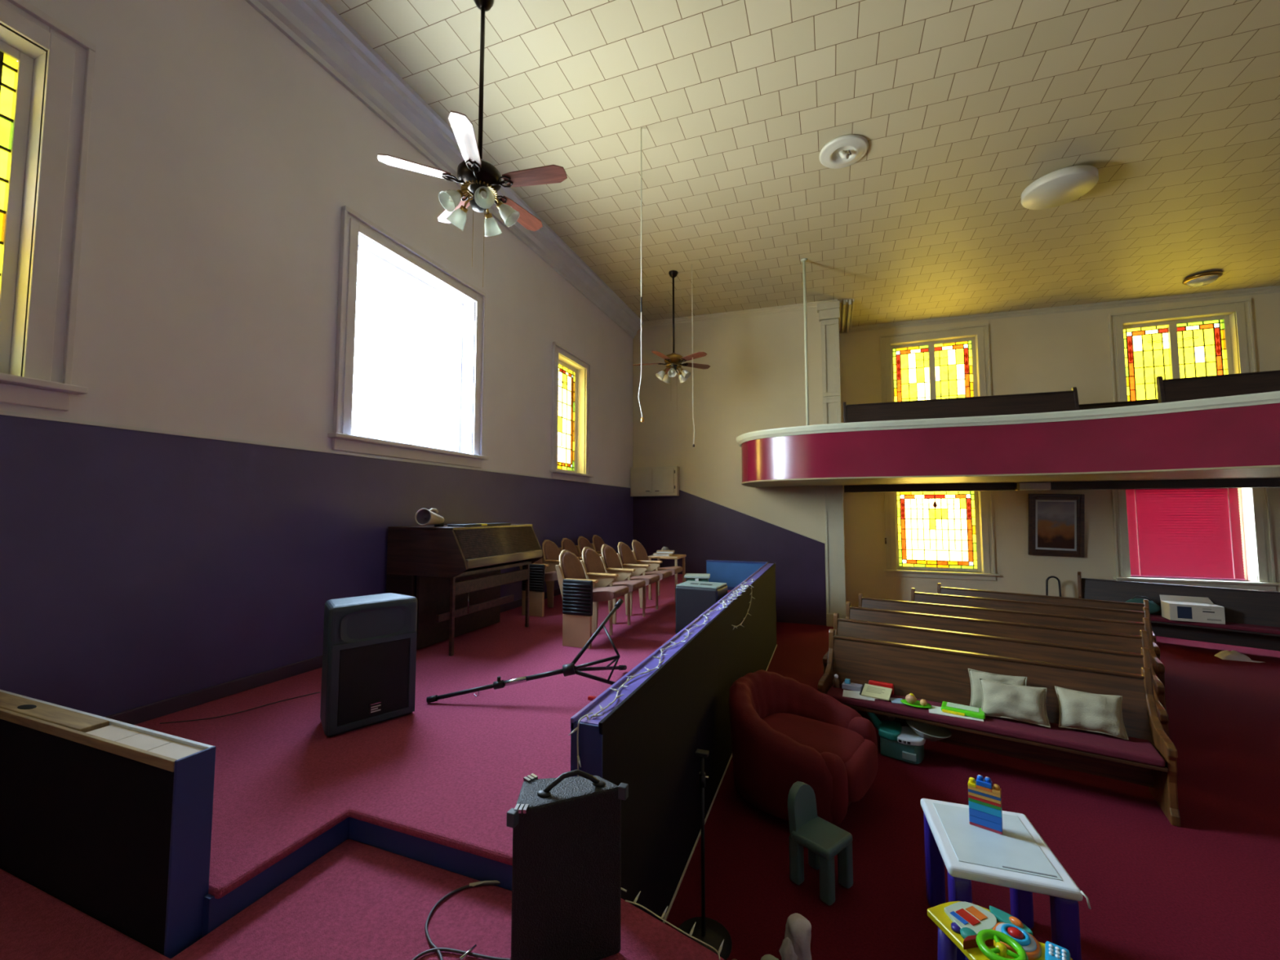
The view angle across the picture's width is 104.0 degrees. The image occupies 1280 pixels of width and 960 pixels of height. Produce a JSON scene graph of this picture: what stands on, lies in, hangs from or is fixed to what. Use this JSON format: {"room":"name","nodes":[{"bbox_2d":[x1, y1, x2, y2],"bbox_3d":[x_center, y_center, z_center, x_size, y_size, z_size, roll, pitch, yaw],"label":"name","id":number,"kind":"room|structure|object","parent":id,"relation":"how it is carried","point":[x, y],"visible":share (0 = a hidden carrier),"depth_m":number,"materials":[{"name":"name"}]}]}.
{"room":"house of worship","nodes":[
{"label":"house of worship","id":0,"kind":"room"},
{"bbox_2d":[0,0,632,486],"bbox_3d":[-2.393,-0.700,4.821,0.300,6.000,15.200,-1,-4,21],"label":"wall","id":1,"kind":"structure","parent":0,"point":[224,160],"depth_m":3.52,"materials":[{"name":"paint"}]},
{"bbox_2d":[0,0,96,411],"bbox_3d":[-3.425,-1.438,1.829,0.265,2.040,2.020,-1,-4,21],"label":"window","id":2,"kind":"structure","parent":1,"relation":"in","point":[45,381],"depth_m":2.60,"materials":[{"name":"wood"}]},
{"bbox_2d":[0,410,633,716],"bbox_3d":[-2.548,0.998,3.855,0.022,2.490,13.488,-1,-4,21],"label":"wainscoting","id":3,"kind":"structure","parent":1,"relation":"attached to","point":[140,566],"depth_m":3.15,"materials":[{"name":"purple paint"}]},
{"bbox_2d":[104,587,560,724],"bbox_3d":[-1.628,1.566,6.198,0.023,0.090,8.380,-1,-4,21],"label":"baseboard","id":4,"kind":"structure","parent":1,"relation":"attached to","point":[137,715],"depth_m":3.26,"materials":[{"name":"paint"}]},
{"bbox_2d":[327,205,488,467],"bbox_3d":[-2.230,-1.217,5.005,0.305,2.055,1.920,-1,-4,21],"label":"window","id":5,"kind":"structure","parent":1,"relation":"in","point":[353,224],"depth_m":4.64,"materials":[{"name":"white wood"}]},
{"bbox_2d":[244,0,643,338],"bbox_3d":[-2.433,-3.500,4.100,0.262,0.300,13.500,-1,-4,21],"label":"trim","id":6,"kind":"structure","parent":1,"relation":"attached to","point":[313,26],"depth_m":4.61,"materials":[{"name":"paint"}]},
{"bbox_2d":[549,341,594,483],"bbox_3d":[-1.123,-0.992,7.868,0.285,2.025,1.255,-1,-4,21],"label":"window","id":7,"kind":"structure","parent":1,"relation":"in","point":[564,377],"depth_m":8.00,"materials":[{"name":"glass"}]},
{"bbox_2d":[632,308,827,625],"bbox_3d":[1.759,-0.396,9.675,3.986,6.000,0.250,-1,-4,21],"label":"wall","id":8,"kind":"structure","parent":0,"point":[754,380],"depth_m":9.61,"materials":[{"name":"paint"}]},
{"bbox_2d":[630,466,679,496],"bbox_3d":[0.284,0.033,9.954,0.980,0.580,0.208,-1,-4,21],"label":"upper cabinet","id":9,"kind":"object","parent":8,"relation":"attached to","point":[644,481],"visible":1,"depth_m":9.87,"materials":[{"name":"paint"}]},
{"bbox_2d":[633,488,826,625],"bbox_3d":[1.559,1.362,9.497,3.661,2.470,0.020,-1,-4,21],"label":"wainscoting","id":10,"kind":"structure","parent":8,"relation":"attached to","point":[701,529],"depth_m":9.42,"materials":[{"name":"paint"}]},
{"bbox_2d":[641,299,838,327],"bbox_3d":[1.700,-3.199,9.697,3.986,0.202,0.079,-1,-4,21],"label":"trim","id":11,"kind":"structure","parent":8,"relation":"attached to","point":[812,304],"depth_m":9.65,"materials":[{"name":"paint"}]},
{"bbox_2d":[817,301,845,626],"bbox_3d":[3.394,-0.318,8.841,0.380,5.740,0.130,-1,-4,21],"label":"column","id":12,"kind":"structure","parent":8,"relation":"attached to","point":[828,312],"depth_m":8.84,"materials":[{"name":"paint"}]},
{"bbox_2d":[324,0,1279,327],"bbox_3d":[3.742,-3.660,2.605,13.500,0.569,15.500,-1,-4,21],"label":"ceiling","id":13,"kind":"structure","parent":0,"point":[959,106],"depth_m":5.03,"materials":[{"name":"tile"}]},
{"bbox_2d":[377,0,567,287],"bbox_3d":[-1.146,-2.518,3.708,1.270,2.270,1.263,-1,-4,21],"label":"ceiling fan","id":14,"kind":"object","parent":13,"relation":"hanging from","point":[480,180],"visible":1,"depth_m":3.59,"materials":[{"name":"wood"}]},
{"bbox_2d":[638,127,644,422],"bbox_3d":[0.010,-2.046,4.928,0.064,2.982,0.034,-1,-4,21],"label":"pull cord","id":15,"kind":"object","parent":13,"relation":"hanging from","point":[642,418],"visible":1,"depth_m":4.91,"materials":[{"name":"fabric"}]},
{"bbox_2d":[633,270,710,383],"bbox_3d":[0.506,-2.237,8.004,1.266,2.290,1.266,-1,-4,21],"label":"ceiling fan","id":16,"kind":"object","parent":13,"relation":"hanging from","point":[673,360],"visible":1,"depth_m":7.95,"materials":[{"name":"wood"}]},
{"bbox_2d":[800,257,808,425],"bbox_3d":[2.485,-2.032,7.489,0.100,2.612,0.100,-1,-4,21],"label":"rod","id":17,"kind":"object","parent":13,"relation":"hanging from","point":[803,260],"visible":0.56,"depth_m":7.48,"materials":[{"name":"beige paint"}]},
{"bbox_2d":[819,133,868,168],"bbox_3d":[2.143,-3.417,5.262,0.480,0.114,0.480,-1,-4,21],"label":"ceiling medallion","id":18,"kind":"object","parent":13,"relation":"attached to","point":[845,150],"visible":1,"depth_m":5.22,"materials":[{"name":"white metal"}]},
{"bbox_2d":[1021,164,1098,209],"bbox_3d":[4.712,-3.303,5.633,0.670,0.150,0.670,-1,-4,21],"label":"drum light","id":19,"kind":"object","parent":13,"relation":"attached to","point":[1062,186],"visible":1,"depth_m":5.54,"materials":[{"name":"white glass"}]},
{"bbox_2d":[1182,270,1222,286],"bbox_3d":[8.713,-3.083,7.746,0.420,0.135,0.418,-1,-4,21],"label":"dome light","id":20,"kind":"object","parent":13,"relation":"attached to","point":[1204,278],"visible":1,"depth_m":7.66,"materials":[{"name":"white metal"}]},
{"bbox_2d":[665,622,1279,959],"bbox_3d":[3.684,2.252,2.364,13.300,0.200,15.300,-1,-4,21],"label":"floor","id":21,"kind":"structure","parent":0,"point":[1206,887],"depth_m":3.00,"materials":[{"name":"red carpet"}]},
{"bbox_2d":[0,689,216,958],"bbox_3d":[-2.288,1.508,1.896,1.856,1.228,0.112,-1,-4,21],"label":"wall","id":22,"kind":"structure","parent":21,"relation":"on","point":[111,820],"depth_m":1.68,"materials":[{"name":"purple paint"}]},
{"bbox_2d":[0,839,724,959],"bbox_3d":[-1.871,1.639,-0.556,4.374,0.660,5.620,-1,-4,21],"label":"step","id":23,"kind":"structure","parent":21,"relation":"on","point":[358,900],"depth_m":1.62,"materials":[{"name":"red carpet"}]},
{"bbox_2d":[412,880,511,959],"bbox_3d":[-0.587,1.432,1.604,0.313,0.020,0.370,1,-4,-20],"label":"cable","id":24,"kind":"object","parent":23,"relation":"on","point":[435,948],"visible":0.99,"depth_m":1.52,"materials":[{"name":"plastic"}]},
{"bbox_2d":[506,768,628,959],"bbox_3d":[-0.238,1.166,1.542,0.370,0.546,0.195,2,-4,-23],"label":"amplifier","id":25,"kind":"object","parent":23,"relation":"on","point":[566,871],"visible":1,"depth_m":1.47,"materials":[{"name":"black plastic"}]},
{"bbox_2d":[625,891,724,959],"bbox_3d":[0.111,1.430,1.623,0.368,0.020,0.056,-3,-5,38],"label":"string lights","id":26,"kind":"object","parent":23,"relation":"on","point":[718,952],"visible":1,"depth_m":1.60},
{"bbox_2d":[135,573,731,937],"bbox_3d":[-0.314,1.968,5.660,2.844,0.780,8.400,-1,-4,21],"label":"platform","id":27,"kind":"object","parent":21,"relation":"on","point":[437,784],"visible":0.33,"depth_m":2.50,"materials":[{"name":"red carpet"}]},
{"bbox_2d":[320,592,417,736],"bbox_3d":[-1.621,1.058,2.968,0.318,0.700,0.476,-3,-5,43],"label":"loudspeaker","id":28,"kind":"object","parent":27,"relation":"on","point":[369,648],"visible":1,"depth_m":2.85,"materials":[{"name":"black plastic"}]},
{"bbox_2d":[337,638,409,726],"bbox_3d":[-1.517,1.144,2.863,0.014,0.405,0.376,-3,-5,43],"label":"grille","id":29,"kind":"object","parent":28,"relation":"attached to","point":[373,677],"depth_m":2.85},
{"bbox_2d":[386,524,543,656],"bbox_3d":[-1.645,0.987,4.890,0.879,1.082,1.220,-1,-4,21],"label":"piano","id":30,"kind":"object","parent":27,"relation":"on","point":[460,579],"visible":0.96,"depth_m":4.49,"materials":[{"name":"brown wood"}]},
{"bbox_2d":[415,508,444,526],"bbox_3d":[-1.825,0.333,4.430,0.147,0.166,0.323,-1,-4,12],"label":"megaphone","id":31,"kind":"object","parent":30,"relation":"on","point":[424,517],"visible":1,"depth_m":4.33,"materials":[{"name":"beige plastic"}]},
{"bbox_2d":[426,598,626,702],"bbox_3d":[-0.629,1.141,3.312,1.408,0.574,0.497,2,-4,-27],"label":"tripod stand","id":32,"kind":"object","parent":27,"relation":"on","point":[567,669],"visible":0.96,"depth_m":3.23,"materials":[{"name":"black metal"}]},
{"bbox_2d":[519,558,557,617],"bbox_3d":[-1.160,1.182,6.066,0.620,0.840,0.488,-1,-4,21],"label":"seat","id":33,"kind":"object","parent":27,"relation":"on","point":[538,575],"visible":0.58,"depth_m":5.84,"materials":[{"name":"brown wood"}]},
{"bbox_2d":[542,539,560,607],"bbox_3d":[-0.979,1.211,6.540,0.620,0.840,0.451,-1,-4,21],"label":"seat","id":34,"kind":"object","parent":27,"relation":"on","point":[551,552],"visible":0.5,"depth_m":6.42,"materials":[{"name":"brown wood"}]},
{"bbox_2d":[559,537,582,560],"bbox_3d":[-0.804,1.240,6.997,0.620,0.840,0.451,-1,-4,21],"label":"seat","id":35,"kind":"object","parent":27,"relation":"on","point":[566,544],"visible":0.23,"depth_m":7.11,"materials":[{"name":"brown wood"}]},
{"bbox_2d":[575,536,601,556],"bbox_3d":[-0.629,1.269,7.454,0.620,0.840,0.451,-1,-4,21],"label":"seat","id":36,"kind":"object","parent":27,"relation":"on","point":[583,542],"visible":0.32,"depth_m":7.50,"materials":[{"name":"brown wood"}]},
{"bbox_2d":[555,550,628,648],"bbox_3d":[-0.474,1.098,4.726,0.620,0.840,0.488,-1,-4,21],"label":"seat","id":37,"kind":"object","parent":27,"relation":"on","point":[578,593],"visible":0.99,"depth_m":4.53,"materials":[{"name":"beige wood"}]},
{"bbox_2d":[592,586,628,602],"bbox_3d":[-0.362,1.078,4.726,0.410,0.119,0.360,-1,-4,21],"label":"seat cushion","id":38,"kind":"object","parent":37,"relation":"on","point":[602,593],"depth_m":4.56,"materials":[{"name":"pink fabric"}]},
{"bbox_2d":[579,546,645,635],"bbox_3d":[-0.301,1.126,5.176,0.620,0.840,0.451,-1,-4,21],"label":"seat","id":39,"kind":"object","parent":27,"relation":"on","point":[592,563],"visible":0.68,"depth_m":5.03,"materials":[{"name":"beige wood"}]},
{"bbox_2d":[606,579,645,592],"bbox_3d":[-0.196,1.105,5.159,0.410,0.119,0.360,-1,-4,21],"label":"seat cushion","id":40,"kind":"object","parent":39,"relation":"on","point":[634,584],"depth_m":5.07,"materials":[{"name":"pink fabric"}]},
{"bbox_2d":[600,544,659,625],"bbox_3d":[-0.136,1.153,5.610,0.620,0.840,0.451,-1,-4,21],"label":"seat","id":41,"kind":"object","parent":27,"relation":"on","point":[611,561],"visible":0.69,"depth_m":5.47,"materials":[{"name":"brown wood"}]},
{"bbox_2d":[625,574,659,586],"bbox_3d":[-0.030,1.132,5.593,0.410,0.119,0.360,-1,-4,21],"label":"seat cushion","id":42,"kind":"object","parent":41,"relation":"on","point":[649,579],"depth_m":5.50,"materials":[{"name":"pink fabric"}]},
{"bbox_2d":[617,542,671,617],"bbox_3d":[0.030,1.180,6.043,0.620,0.840,0.451,-1,-4,21],"label":"seat","id":43,"kind":"object","parent":27,"relation":"on","point":[626,557],"visible":0.64,"depth_m":5.89,"materials":[{"name":"brown wood"}]},
{"bbox_2d":[640,569,671,580],"bbox_3d":[0.136,1.159,6.027,0.410,0.119,0.360,-1,-4,21],"label":"seat cushion","id":44,"kind":"object","parent":43,"relation":"on","point":[663,574],"depth_m":5.93,"materials":[{"name":"pink fabric"}]},
{"bbox_2d":[631,539,682,609],"bbox_3d":[0.196,1.208,6.477,0.620,0.840,0.451,-1,-4,21],"label":"seat","id":45,"kind":"object","parent":27,"relation":"on","point":[640,554],"visible":0.64,"depth_m":6.32,"materials":[{"name":"brown wood"}]},
{"bbox_2d":[654,566,682,575],"bbox_3d":[0.302,1.186,6.460,0.410,0.119,0.360,-1,-4,21],"label":"seat cushion","id":46,"kind":"object","parent":45,"relation":"on","point":[674,570],"depth_m":6.36,"materials":[{"name":"pink fabric"}]},
{"bbox_2d":[648,554,686,601],"bbox_3d":[0.382,1.363,7.040,0.440,0.600,0.440,-1,-4,21],"label":"side table","id":47,"kind":"object","parent":27,"relation":"on","point":[676,557],"visible":0.58,"depth_m":6.91,"materials":[{"name":"brown wood"}]},
{"bbox_2d":[675,580,727,634],"bbox_3d":[0.611,1.277,4.927,0.430,0.506,0.350,-2,-4,27],"label":"speaker box","id":48,"kind":"object","parent":27,"relation":"on","point":[693,598],"visible":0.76,"depth_m":4.81,"materials":[{"name":"black plastic"}]},
{"bbox_2d":[684,573,710,582],"bbox_3d":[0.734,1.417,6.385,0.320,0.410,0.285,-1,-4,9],"label":"papers","id":49,"kind":"object","parent":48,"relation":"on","point":[690,576],"visible":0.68,"depth_m":6.28,"materials":[{"name":"paper"}]},
{"bbox_2d":[706,560,768,590],"bbox_3d":[1.510,1.488,7.799,0.950,0.445,0.125,-1,-4,21],"label":"wall","id":50,"kind":"structure","parent":27,"relation":"on","point":[732,573],"depth_m":7.78,"materials":[{"name":"blue paint"}]},
{"bbox_2d":[570,562,777,923],"bbox_3d":[0.895,1.684,4.681,0.135,1.224,6.136,-1,-4,21],"label":"wall","id":51,"kind":"structure","parent":21,"relation":"on","point":[648,740],"depth_m":2.64,"materials":[{"name":"purple paint"}]},
{"bbox_2d":[591,578,755,718],"bbox_3d":[0.550,1.018,3.826,0.123,0.019,4.126,-1,-4,21],"label":"string lights","id":52,"kind":"object","parent":51,"relation":"on","point":[597,714],"visible":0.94,"depth_m":2.65},
{"bbox_2d":[677,748,732,959],"bbox_3d":[0.296,1.720,2.353,0.260,0.860,0.260,-1,-4,21],"label":"microphone stand","id":53,"kind":"object","parent":21,"relation":"on","point":[710,931],"visible":0.84,"depth_m":2.35,"materials":[{"name":"black metal"}]},
{"bbox_2d":[778,913,811,959],"bbox_3d":[0.682,2.027,2.169,0.116,0.225,0.142,-3,-5,40],"label":"roll","id":54,"kind":"object","parent":21,"relation":"on","point":[796,944],"visible":1,"depth_m":2.15,"materials":[{"name":"white fabric"}]},
{"bbox_2d":[728,669,878,824],"bbox_3d":[1.136,1.857,3.564,0.965,0.738,1.035,-3,-5,39],"label":"armchair","id":55,"kind":"object","parent":21,"relation":"on","point":[785,731],"visible":0.99,"depth_m":3.31,"materials":[{"name":"red fabric"}]},
{"bbox_2d":[763,712,864,763],"bbox_3d":[1.174,1.865,3.533,0.740,0.200,0.560,-3,-5,39],"label":"seat cushion","id":56,"kind":"object","parent":55,"relation":"on","point":[848,744],"depth_m":3.48,"materials":[{"name":"red fabric"}]},
{"bbox_2d":[787,781,853,905],"bbox_3d":[0.969,1.941,2.719,0.250,0.465,0.275,3,-5,-39],"label":"chair","id":57,"kind":"object","parent":21,"relation":"on","point":[823,839],"visible":1,"depth_m":2.68,"materials":[{"name":"grey plastic"}]},
{"bbox_2d":[866,711,951,764],"bbox_3d":[2.190,2.067,4.135,0.660,0.392,0.348,-3,-4,36],"label":"storage bin","id":58,"kind":"object","parent":21,"relation":"on","point":[905,744],"visible":0.96,"depth_m":4.05,"materials":[{"name":"teal plastic"}]},
{"bbox_2d":[906,720,951,741],"bbox_3d":[2.334,2.032,4.047,0.320,0.112,0.324,-3,-4,36],"label":"basin","id":59,"kind":"object","parent":58,"relation":"in","point":[916,731],"depth_m":4.05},
{"bbox_2d":[822,613,1168,737],"bbox_3d":[3.054,1.859,4.643,2.504,0.870,0.525,-3,-4,35],"label":"pew","id":60,"kind":"object","parent":21,"relation":"on","point":[1090,657],"visible":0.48,"depth_m":4.65,"materials":[{"name":"brown wood"}]},
{"bbox_2d":[817,628,1180,826],"bbox_3d":[2.627,1.818,3.993,2.217,0.870,0.525,-2,-4,33],"label":"pew","id":61,"kind":"object","parent":21,"relation":"on","point":[1148,758],"visible":0.84,"depth_m":3.84,"materials":[{"name":"brown wood"}]},
{"bbox_2d":[842,689,878,701],"bbox_3d":[1.911,1.860,4.332,0.281,0.005,0.206,-2,-4,25],"label":"paper sheet","id":62,"kind":"object","parent":61,"relation":"on","point":[851,694],"visible":0.82,"depth_m":4.30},
{"bbox_2d":[859,683,892,701],"bbox_3d":[2.033,1.825,4.307,0.230,0.058,0.166,-3,-4,36],"label":"notebook","id":63,"kind":"object","parent":61,"relation":"on","point":[867,690],"visible":1,"depth_m":4.30,"materials":[{"name":"yellow paper"}]},
{"bbox_2d":[900,693,931,708],"bbox_3d":[2.261,1.802,4.100,0.224,0.092,0.143,-2,-4,33],"label":"dish","id":64,"kind":"object","parent":61,"relation":"on","point":[910,700],"visible":1,"depth_m":4.09,"materials":[{"name":"plastic"}]},
{"bbox_2d":[928,705,983,721],"bbox_3d":[2.481,1.836,3.940,0.360,0.004,0.170,-2,-4,27],"label":"papers","id":65,"kind":"object","parent":61,"relation":"on","point":[933,709],"visible":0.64,"depth_m":3.92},
{"bbox_2d":[941,701,985,719],"bbox_3d":[2.547,1.813,3.943,0.290,0.038,0.167,-3,-4,35],"label":"tray","id":66,"kind":"object","parent":65,"relation":"on","point":[946,707],"visible":0.91,"depth_m":3.91,"materials":[{"name":"plastic"}]},
{"bbox_2d":[826,684,1164,767],"bbox_3d":[2.581,1.866,3.920,2.107,0.055,0.342,-2,-4,33],"label":"seat cushion","id":67,"kind":"object","parent":61,"relation":"on","point":[1140,750],"depth_m":3.63,"materials":[{"name":"fabric"}]},
{"bbox_2d":[968,668,1026,708],"bbox_3d":[2.825,1.683,3.947,0.388,0.296,0.127,-2,-4,33],"label":"pillow","id":68,"kind":"object","parent":61,"relation":"on","point":[976,693],"visible":0.44,"depth_m":3.99,"materials":[{"name":"fabric"}]},
{"bbox_2d":[978,677,1050,728],"bbox_3d":[2.851,1.694,3.821,0.427,0.258,0.176,-2,-4,33],"label":"pillow","id":69,"kind":"object","parent":61,"relation":"on","point":[1025,704],"visible":0.97,"depth_m":3.78,"materials":[{"name":"fabric"}]},
{"bbox_2d":[1054,685,1128,740],"bbox_3d":[3.256,1.678,3.619,0.377,0.265,0.174,-2,-4,33],"label":"pillow","id":70,"kind":"object","parent":61,"relation":"on","point":[1078,710],"visible":1,"depth_m":3.58,"materials":[{"name":"fabric"}]},
{"bbox_2d":[927,901,1072,959],"bbox_3d":[1.346,1.890,1.847,0.348,0.459,0.445,1,-4,-22],"label":"toy","id":71,"kind":"object","parent":21,"relation":"on","point":[980,933],"visible":1,"depth_m":1.88,"materials":[{"name":"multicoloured plastic"}]},
{"bbox_2d":[944,901,996,933],"bbox_3d":[1.299,1.718,1.960,0.182,0.016,0.142,1,-4,-22],"label":"picture book","id":72,"kind":"object","parent":71,"relation":"on","point":[966,917],"depth_m":1.95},
{"bbox_2d":[845,601,1164,708],"bbox_3d":[3.567,1.899,5.289,2.695,0.870,0.525,-2,-4,34],"label":"pew","id":73,"kind":"object","parent":21,"relation":"on","point":[1073,637],"visible":0.32,"depth_m":5.27,"materials":[{"name":"brown wood"}]},
{"bbox_2d":[920,798,1091,959],"bbox_3d":[1.618,1.893,2.280,0.484,0.506,0.564,-1,-4,18],"label":"table","id":74,"kind":"object","parent":21,"relation":"on","point":[1018,859],"visible":0.91,"depth_m":2.20,"materials":[{"name":"white plastic"}]},
{"bbox_2d":[969,822,1003,834],"bbox_3d":[1.641,1.642,2.372,0.128,0.012,0.042,-3,-5,39],"label":"block","id":75,"kind":"object","parent":74,"relation":"on","point":[971,823],"visible":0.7,"depth_m":2.35,"materials":[{"name":"pink plastic"}]},
{"bbox_2d":[968,814,1002,831],"bbox_3d":[1.641,1.620,2.373,0.128,0.032,0.042,-3,-5,39],"label":"block","id":76,"kind":"object","parent":75,"relation":"on","point":[972,819],"visible":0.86,"depth_m":2.36,"materials":[{"name":"blue plastic"}]},
{"bbox_2d":[968,807,1002,824],"bbox_3d":[1.641,1.588,2.375,0.128,0.032,0.042,-3,-5,39],"label":"block","id":77,"kind":"object","parent":76,"relation":"on","point":[974,812],"visible":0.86,"depth_m":2.36,"materials":[{"name":"blue plastic"}]},
{"bbox_2d":[968,800,1002,817],"bbox_3d":[1.641,1.556,2.377,0.128,0.032,0.042,-3,-5,39],"label":"block","id":78,"kind":"object","parent":77,"relation":"on","point":[972,805],"visible":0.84,"depth_m":2.36,"materials":[{"name":"plastic"}]},
{"bbox_2d":[857,592,1166,711],"bbox_3d":[4.084,1.938,5.900,2.873,0.870,0.525,-2,-4,35],"label":"pew","id":79,"kind":"object","parent":21,"relation":"on","point":[1132,628],"visible":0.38,"depth_m":5.85,"materials":[{"name":"brown wood"}]},
{"bbox_2d":[911,587,1159,660],"bbox_3d":[4.859,1.971,6.424,2.486,0.870,0.525,-3,-4,37],"label":"pew","id":80,"kind":"object","parent":21,"relation":"on","point":[955,600],"visible":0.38,"depth_m":6.47,"materials":[{"name":"brown wood"}]},
{"bbox_2d":[937,582,1155,643],"bbox_3d":[5.448,2.003,6.937,2.348,0.870,0.525,-3,-5,40],"label":"pew","id":81,"kind":"object","parent":21,"relation":"on","point":[940,590],"visible":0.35,"depth_m":7.01,"materials":[{"name":"brown wood"}]},
{"bbox_2d":[1077,571,1279,651],"bbox_3d":[8.727,1.939,6.835,0.517,0.985,4.131,4,-5,-45],"label":"pew","id":82,"kind":"object","parent":21,"relation":"on","point":[1252,617],"visible":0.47,"depth_m":7.29,"materials":[{"name":"brown wood"}]},
{"bbox_2d":[1124,595,1160,613],"bbox_3d":[7.747,1.932,7.721,0.227,0.279,0.406,4,-5,-45],"label":"bag","id":83,"kind":"object","parent":82,"relation":"on","point":[1153,607],"visible":0.59,"depth_m":7.62,"materials":[{"name":"fabric"}]},
{"bbox_2d":[1159,594,1225,624],"bbox_3d":[8.075,1.891,7.338,0.560,0.313,0.398,-2,-4,29],"label":"cardboard box","id":84,"kind":"object","parent":82,"relation":"on","point":[1193,611],"visible":1,"depth_m":7.23,"materials":[{"name":"white cardboard"}]},
{"bbox_2d":[1177,606,1192,618],"bbox_3d":[7.870,1.916,7.225,0.150,0.170,0.003,-2,-4,29],"label":"picture","id":85,"kind":"object","parent":84,"relation":"attached to","point":[1184,612],"depth_m":7.22},
{"bbox_2d":[1150,613,1279,635],"bbox_3d":[8.665,2.045,6.767,0.342,0.055,4.021,4,-5,-45],"label":"seat cushion","id":86,"kind":"object","parent":82,"relation":"on","point":[1233,625],"depth_m":7.03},
{"bbox_2d":[1214,649,1261,662],"bbox_3d":[8.089,2.371,6.752,0.450,0.113,0.253,-3,-5,41],"label":"rag","id":87,"kind":"object","parent":21,"relation":"on","point":[1233,655],"visible":1,"depth_m":6.74,"materials":[{"name":"fabric"}]},
{"bbox_2d":[839,292,1279,605],"bbox_3d":[8.275,-0.449,8.820,9.200,6.000,0.300,-1,-4,21],"label":"wall","id":88,"kind":"structure","parent":0,"point":[1058,352],"depth_m":9.11,"materials":[{"name":"paint"}]},
{"bbox_2d":[880,323,991,402],"bbox_3d":[5.730,-1.823,9.755,1.940,2.220,0.265,-1,-4,21],"label":"window","id":89,"kind":"structure","parent":88,"relation":"in","point":[942,369],"depth_m":9.83,"materials":[{"name":"glass"}]},
{"bbox_2d":[884,490,999,580],"bbox_3d":[5.697,0.922,9.595,1.890,1.900,0.265,-1,-4,21],"label":"window","id":90,"kind":"structure","parent":88,"relation":"in","point":[925,531],"depth_m":9.65,"materials":[{"name":"glass"}]},
{"bbox_2d":[1027,493,1084,557],"bbox_3d":[7.366,0.797,8.857,0.828,1.120,0.099,-1,-4,21],"label":"framed picture","id":91,"kind":"object","parent":88,"relation":"attached to","point":[1056,522],"visible":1,"depth_m":8.85,"materials":[{"name":"brown wood"}]},
{"bbox_2d":[1037,501,1074,548],"bbox_3d":[7.366,0.797,8.857,0.530,0.820,0.004,0,0,21],"label":"print","id":92,"kind":"object","parent":91,"relation":"attached to","point":[1055,520],"depth_m":8.85},
{"bbox_2d":[839,285,1279,333],"bbox_3d":[8.301,-3.075,8.772,9.000,0.342,0.079,-1,-4,21],"label":"trim","id":93,"kind":"structure","parent":88,"relation":"attached to","point":[1274,289],"depth_m":8.95,"materials":[{"name":"paint"}]},
{"bbox_2d":[1107,297,1256,402],"bbox_3d":[9.116,-1.864,8.461,1.910,2.140,0.265,-1,-4,21],"label":"window","id":94,"kind":"structure","parent":88,"relation":"in","point":[1140,353],"depth_m":8.55,"materials":[{"name":"glass"}]},
{"bbox_2d":[1111,487,1279,591],"bbox_3d":[9.098,0.833,8.342,2.040,1.880,0.345,-1,-4,21],"label":"window","id":95,"kind":"structure","parent":88,"relation":"in","point":[1266,579],"depth_m":8.06,"materials":[{"name":"paint"}]},
{"bbox_2d":[1125,488,1244,580],"bbox_3d":[9.059,0.862,8.351,1.440,1.545,0.044,-1,-4,21],"label":"blind","id":96,"kind":"object","parent":95,"relation":"attached to","point":[1188,533],"visible":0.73,"depth_m":8.33,"materials":[{"name":"fabric"}]},
{"bbox_3d":[3.818,-0.395,9.691,0.150,6.000,1.250,-1,-4,21],"label":"wall","id":97,"kind":"structure","parent":0,"visible":0},
{"bbox_2d":[838,298,854,333],"bbox_3d":[3.966,-3.148,9.662,0.270,0.125,1.520,-1,-4,21],"label":"trim","id":98,"kind":"structure","parent":97,"relation":"attached to","point":[848,304],"depth_m":9.48,"materials":[{"name":"paint"}]},
{"bbox_3d":[9.972,-0.995,0.108,0.200,6.000,15.200,-1,-4,21],"label":"wall","id":99,"kind":"structure","parent":0,"visible":0},
{"bbox_2d":[736,391,1279,493],"bbox_3d":[6.595,-0.358,6.511,10.678,0.870,5.175,-1,-4,21],"label":"balcony","id":100,"kind":"object","parent":99,"relation":"attached to","point":[1228,442],"visible":1,"depth_m":6.33,"materials":[{"name":"paint"}]},
{"bbox_2d":[843,386,1079,422],"bbox_3d":[4.604,-0.729,7.242,3.032,1.120,0.525,-1,-4,19],"label":"pew","id":101,"kind":"object","parent":100,"relation":"on","point":[1061,401],"visible":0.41,"depth_m":7.39,"materials":[{"name":"brown wood"}]},
{"bbox_2d":[1014,482,1050,490],"bbox_3d":[6.066,0.098,7.722,0.430,0.120,0.100,-1,-4,21],"label":"junction box","id":102,"kind":"object","parent":100,"relation":"attached to","point":[1024,486],"visible":1,"depth_m":7.69,"materials":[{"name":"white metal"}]},
{"bbox_2d":[1079,399,1158,409],"bbox_3d":[7.316,-0.733,7.050,1.792,1.105,0.510,-2,-4,24],"label":"pew","id":103,"kind":"object","parent":100,"relation":"on","point":[1104,405],"visible":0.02,"depth_m":7.40,"materials":[{"name":"brown wood"}]},
{"bbox_2d":[1155,369,1279,403],"bbox_3d":[8.315,-0.849,5.713,3.366,1.170,0.525,-2,-4,24],"label":"pew","id":104,"kind":"object","parent":100,"relation":"on","point":[1169,390],"visible":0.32,"depth_m":6.38,"materials":[{"name":"brown wood"}]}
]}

